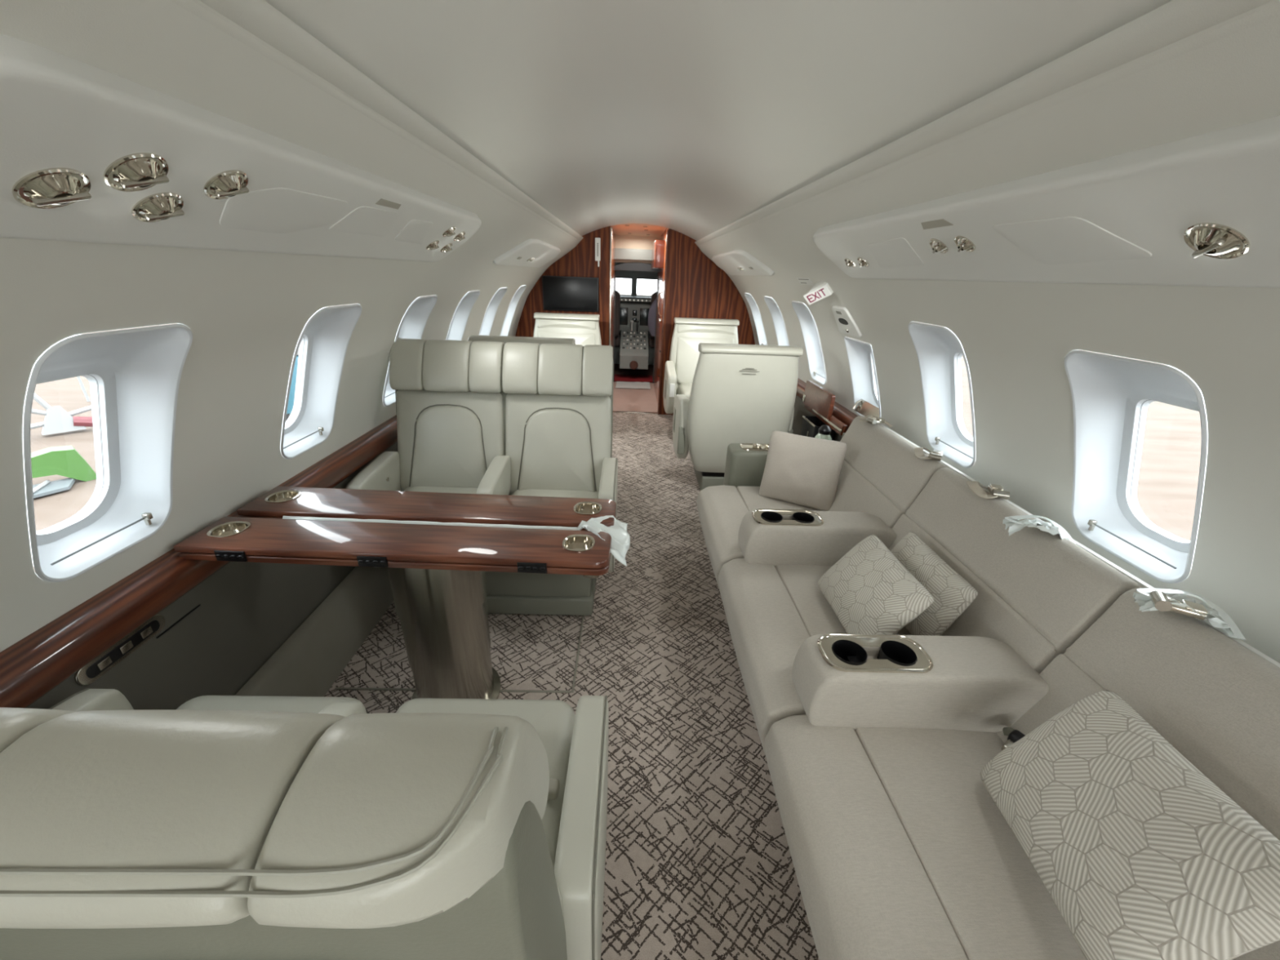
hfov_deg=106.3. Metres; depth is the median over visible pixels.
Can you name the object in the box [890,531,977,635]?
pillow
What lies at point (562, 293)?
television
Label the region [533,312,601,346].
seat
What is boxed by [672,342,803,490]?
seat
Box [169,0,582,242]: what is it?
trim
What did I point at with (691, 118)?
ceiling
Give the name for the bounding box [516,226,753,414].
wall
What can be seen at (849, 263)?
air vent
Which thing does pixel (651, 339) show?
seat
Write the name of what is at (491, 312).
window
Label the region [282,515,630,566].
plastic wrap
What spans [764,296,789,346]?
window
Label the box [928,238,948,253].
air vent
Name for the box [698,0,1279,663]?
wall
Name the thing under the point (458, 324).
window
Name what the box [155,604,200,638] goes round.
panel slot
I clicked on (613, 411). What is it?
trim
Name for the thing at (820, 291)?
exit sign
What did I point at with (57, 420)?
stand
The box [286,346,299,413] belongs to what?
container
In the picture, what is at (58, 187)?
air vent
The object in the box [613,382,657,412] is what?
floor
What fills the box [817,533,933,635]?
pillow
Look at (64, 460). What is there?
bar
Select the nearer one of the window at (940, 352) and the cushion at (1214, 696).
the cushion at (1214, 696)
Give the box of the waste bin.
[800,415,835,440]
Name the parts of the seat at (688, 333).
armrest, control panel, backrest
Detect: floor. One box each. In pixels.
[324,412,818,959]
[613,364,653,382]
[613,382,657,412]
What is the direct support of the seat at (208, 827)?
on the floor at (699, 864)
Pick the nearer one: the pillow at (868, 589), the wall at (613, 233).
the pillow at (868, 589)
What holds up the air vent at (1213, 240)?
attached to the overhead panel at (1124, 218)
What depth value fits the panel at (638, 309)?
7.19 m
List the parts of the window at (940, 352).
shade pull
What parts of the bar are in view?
tread plate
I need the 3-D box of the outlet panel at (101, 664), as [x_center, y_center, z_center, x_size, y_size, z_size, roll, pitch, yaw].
[-1.191,0.387,1.110,0.010,0.050,0.205,2,23,-2]
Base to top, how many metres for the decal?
0.037 m
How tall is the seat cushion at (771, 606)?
0.410 m
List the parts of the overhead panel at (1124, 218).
speaker door, mask door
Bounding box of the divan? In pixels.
[696,415,1279,959]
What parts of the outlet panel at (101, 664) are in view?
socket plate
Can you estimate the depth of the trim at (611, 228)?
4.70 m
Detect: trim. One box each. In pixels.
[0,414,397,708]
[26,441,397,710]
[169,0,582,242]
[334,615,584,693]
[515,248,574,336]
[608,227,612,345]
[613,410,657,413]
[657,230,668,414]
[694,0,1279,247]
[702,253,755,344]
[791,395,842,441]
[795,377,858,431]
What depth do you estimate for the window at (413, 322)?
2.38 m
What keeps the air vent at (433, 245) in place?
attached to the overhead panel at (57, 109)
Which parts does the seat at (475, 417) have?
armrest, backrest, armrest, seat, backrest, armrest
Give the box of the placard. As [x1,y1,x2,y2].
[595,237,600,266]
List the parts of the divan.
cup plate, armrest, cup plate, armrest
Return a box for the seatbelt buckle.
[1000,726,1025,751]
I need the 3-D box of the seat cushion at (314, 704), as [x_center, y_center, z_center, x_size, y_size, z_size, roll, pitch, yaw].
[-0.865,0.661,0.953,0.430,0.173,0.500,2,23,-2]
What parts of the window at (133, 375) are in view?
shade pull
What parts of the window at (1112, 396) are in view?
shade pull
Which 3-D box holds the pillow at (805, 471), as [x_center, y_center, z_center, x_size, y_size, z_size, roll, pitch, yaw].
[0.738,-0.043,2.198,0.335,0.306,0.157,14,26,26]
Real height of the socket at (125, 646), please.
0.018 m
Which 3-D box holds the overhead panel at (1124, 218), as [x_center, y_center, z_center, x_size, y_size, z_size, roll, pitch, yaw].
[0.793,-0.472,0.915,0.230,0.174,2.230,2,23,-2]
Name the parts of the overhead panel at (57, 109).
mask door, speaker door, door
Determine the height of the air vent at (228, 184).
0.041 m
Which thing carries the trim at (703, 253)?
attached to the wall at (696, 288)
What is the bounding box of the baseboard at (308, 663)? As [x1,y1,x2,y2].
[235,566,393,697]
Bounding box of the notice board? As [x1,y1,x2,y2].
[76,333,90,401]
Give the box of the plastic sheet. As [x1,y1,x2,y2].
[615,381,650,389]
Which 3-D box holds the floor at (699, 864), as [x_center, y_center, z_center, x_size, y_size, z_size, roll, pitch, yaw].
[0.006,1.161,0.848,2.440,0.001,9.600,2,23,-2]
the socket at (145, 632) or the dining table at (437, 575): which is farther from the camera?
the dining table at (437, 575)
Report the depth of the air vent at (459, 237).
1.75 m
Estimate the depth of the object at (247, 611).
1.37 m
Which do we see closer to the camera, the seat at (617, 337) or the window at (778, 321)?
the window at (778, 321)
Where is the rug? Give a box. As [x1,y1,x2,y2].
[613,373,653,382]
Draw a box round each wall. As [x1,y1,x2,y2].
[0,0,580,652]
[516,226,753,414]
[610,226,615,364]
[614,235,660,263]
[653,227,668,404]
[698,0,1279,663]
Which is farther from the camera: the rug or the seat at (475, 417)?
the rug
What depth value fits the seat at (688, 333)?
4.59 m
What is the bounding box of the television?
[542,275,598,311]
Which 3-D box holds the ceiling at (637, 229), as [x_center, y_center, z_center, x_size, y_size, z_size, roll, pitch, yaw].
[-0.013,-2.800,5.252,1.000,0.130,1.660,2,23,-2]
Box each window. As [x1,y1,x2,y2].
[22,324,192,582]
[280,303,361,459]
[382,295,437,406]
[446,290,479,340]
[478,287,507,335]
[499,284,526,336]
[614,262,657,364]
[744,293,767,345]
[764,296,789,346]
[791,301,826,385]
[844,336,880,418]
[908,321,975,467]
[1064,350,1208,583]
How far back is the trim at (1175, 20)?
0.69 m
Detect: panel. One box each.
[74,613,164,685]
[614,262,658,271]
[619,295,651,331]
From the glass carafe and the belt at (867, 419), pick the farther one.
the glass carafe
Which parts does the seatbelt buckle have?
release lever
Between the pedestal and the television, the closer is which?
the television
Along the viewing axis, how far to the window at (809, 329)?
3.28 m
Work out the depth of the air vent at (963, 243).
1.11 m
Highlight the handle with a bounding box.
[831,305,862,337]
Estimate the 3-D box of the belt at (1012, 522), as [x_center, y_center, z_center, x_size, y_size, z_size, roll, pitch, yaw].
[1.036,0.122,1.245,0.149,0.042,0.100,11,25,19]
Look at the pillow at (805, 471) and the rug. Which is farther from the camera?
the rug
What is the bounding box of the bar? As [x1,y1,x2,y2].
[31,445,96,497]
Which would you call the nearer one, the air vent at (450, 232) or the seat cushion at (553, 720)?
the seat cushion at (553, 720)
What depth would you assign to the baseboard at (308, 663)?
1.74 m
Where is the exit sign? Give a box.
[803,281,833,305]
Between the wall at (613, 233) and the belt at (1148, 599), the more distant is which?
the wall at (613, 233)
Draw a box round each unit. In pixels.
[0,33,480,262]
[493,239,560,267]
[711,249,774,275]
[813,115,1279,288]
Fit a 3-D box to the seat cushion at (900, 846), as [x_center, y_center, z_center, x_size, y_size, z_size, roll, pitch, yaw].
[0.599,0.877,0.926,0.593,0.410,0.688,2,23,-2]
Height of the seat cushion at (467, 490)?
0.173 m
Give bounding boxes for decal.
[796,277,813,285]
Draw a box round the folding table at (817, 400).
[802,380,847,435]
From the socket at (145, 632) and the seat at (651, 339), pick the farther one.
the seat at (651, 339)
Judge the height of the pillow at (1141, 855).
0.285 m
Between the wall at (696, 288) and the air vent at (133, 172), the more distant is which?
the wall at (696, 288)
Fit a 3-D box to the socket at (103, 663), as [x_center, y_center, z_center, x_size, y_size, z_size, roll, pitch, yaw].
[-1.187,0.407,1.064,0.003,0.018,0.026,2,23,-2]
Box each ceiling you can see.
[264,0,1173,240]
[611,223,666,236]
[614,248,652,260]
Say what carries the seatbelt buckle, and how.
on the divan
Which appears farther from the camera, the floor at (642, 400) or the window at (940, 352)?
the floor at (642, 400)
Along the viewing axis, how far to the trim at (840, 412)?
2.86 m
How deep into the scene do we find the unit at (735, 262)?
3.46 m
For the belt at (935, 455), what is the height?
0.043 m
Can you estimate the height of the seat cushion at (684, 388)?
0.170 m
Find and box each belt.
[858,415,892,426]
[914,447,942,461]
[966,480,1009,499]
[1002,515,1075,543]
[1133,588,1245,639]
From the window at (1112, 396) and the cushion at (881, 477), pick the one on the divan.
the cushion at (881, 477)
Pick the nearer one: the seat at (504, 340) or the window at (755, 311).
the seat at (504, 340)
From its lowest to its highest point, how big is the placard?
0.250 m
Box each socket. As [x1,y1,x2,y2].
[96,656,111,671]
[119,640,133,653]
[139,626,152,639]
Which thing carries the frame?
attached to the wall at (628, 242)
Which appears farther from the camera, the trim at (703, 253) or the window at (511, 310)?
the trim at (703, 253)
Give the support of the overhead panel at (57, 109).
attached to the wall at (246, 313)
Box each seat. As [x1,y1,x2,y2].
[0,688,608,959]
[345,337,617,615]
[467,334,575,344]
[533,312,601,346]
[614,289,620,346]
[648,291,657,347]
[662,317,739,413]
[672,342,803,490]
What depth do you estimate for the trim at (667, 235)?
4.84 m
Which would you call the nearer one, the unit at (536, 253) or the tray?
the tray
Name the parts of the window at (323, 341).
shade pull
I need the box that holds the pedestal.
[619,320,648,368]
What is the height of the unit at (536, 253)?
0.159 m
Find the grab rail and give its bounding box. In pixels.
[657,291,662,323]
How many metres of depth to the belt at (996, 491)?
1.43 m
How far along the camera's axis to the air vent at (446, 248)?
1.78 m
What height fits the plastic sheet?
0.006 m
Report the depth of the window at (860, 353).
2.64 m
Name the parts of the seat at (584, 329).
backrest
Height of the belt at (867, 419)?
0.043 m
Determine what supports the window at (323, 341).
in the wall at (246, 313)
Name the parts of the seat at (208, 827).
armrest, armrest, backrest, armrest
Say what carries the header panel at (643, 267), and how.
attached to the wall at (628, 242)
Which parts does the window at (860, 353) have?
release handle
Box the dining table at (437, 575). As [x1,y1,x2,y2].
[173,486,616,699]
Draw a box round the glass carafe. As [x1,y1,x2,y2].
[814,424,831,439]
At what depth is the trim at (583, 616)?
1.73 m
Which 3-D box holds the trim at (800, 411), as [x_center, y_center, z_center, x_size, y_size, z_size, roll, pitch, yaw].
[1.233,0.925,0.750,0.065,0.597,9.570,2,23,-2]
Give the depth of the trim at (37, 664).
1.07 m
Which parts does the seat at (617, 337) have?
seat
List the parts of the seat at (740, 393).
armrest, seat, swivel plate, armrest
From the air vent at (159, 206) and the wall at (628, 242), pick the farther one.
the wall at (628, 242)
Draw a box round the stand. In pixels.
[31,392,93,435]
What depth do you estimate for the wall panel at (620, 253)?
5.93 m
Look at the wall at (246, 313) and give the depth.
1.02 m
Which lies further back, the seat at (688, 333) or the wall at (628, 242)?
the wall at (628, 242)
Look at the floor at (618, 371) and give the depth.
7.48 m
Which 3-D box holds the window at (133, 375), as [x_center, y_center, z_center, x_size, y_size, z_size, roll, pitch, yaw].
[-1.129,-0.059,1.004,0.327,0.507,0.305,2,23,-2]
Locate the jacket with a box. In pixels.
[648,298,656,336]
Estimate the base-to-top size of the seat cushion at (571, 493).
0.173 m
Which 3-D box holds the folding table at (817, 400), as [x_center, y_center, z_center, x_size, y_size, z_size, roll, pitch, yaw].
[1.108,-0.438,2.884,0.077,0.188,0.710,2,23,-2]
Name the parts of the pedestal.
throttle lever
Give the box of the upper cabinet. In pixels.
[651,240,665,268]
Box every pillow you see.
[759,431,846,511]
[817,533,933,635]
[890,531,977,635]
[980,689,1279,959]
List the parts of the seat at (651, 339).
seat, backrest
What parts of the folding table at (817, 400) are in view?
stowage frame, rail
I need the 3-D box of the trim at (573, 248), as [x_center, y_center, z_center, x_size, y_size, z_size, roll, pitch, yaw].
[-0.967,-1.490,4.871,0.637,1.589,0.014,2,23,-2]
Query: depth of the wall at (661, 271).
5.69 m
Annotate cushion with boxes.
[176,695,360,713]
[395,697,575,871]
[403,486,477,493]
[511,488,598,498]
[677,382,692,398]
[696,484,820,591]
[718,558,911,757]
[764,714,1086,959]
[828,415,946,528]
[888,467,1140,673]
[995,588,1279,959]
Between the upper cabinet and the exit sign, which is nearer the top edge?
the upper cabinet
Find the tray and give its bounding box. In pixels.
[739,443,768,450]
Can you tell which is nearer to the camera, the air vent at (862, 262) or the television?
the air vent at (862, 262)
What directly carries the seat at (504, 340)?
on the floor at (699, 864)
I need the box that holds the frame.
[613,262,658,383]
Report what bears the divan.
on the floor at (699, 864)
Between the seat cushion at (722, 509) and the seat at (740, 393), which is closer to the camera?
the seat cushion at (722, 509)
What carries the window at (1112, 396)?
in the wall at (1015, 338)
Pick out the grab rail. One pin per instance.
(660, 319)
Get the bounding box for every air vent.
[11,167,91,208]
[103,152,169,191]
[131,192,184,222]
[203,169,248,199]
[426,240,439,250]
[440,243,452,252]
[442,226,455,236]
[453,231,465,240]
[844,257,855,267]
[857,257,869,266]
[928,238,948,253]
[954,235,975,252]
[1183,222,1249,258]

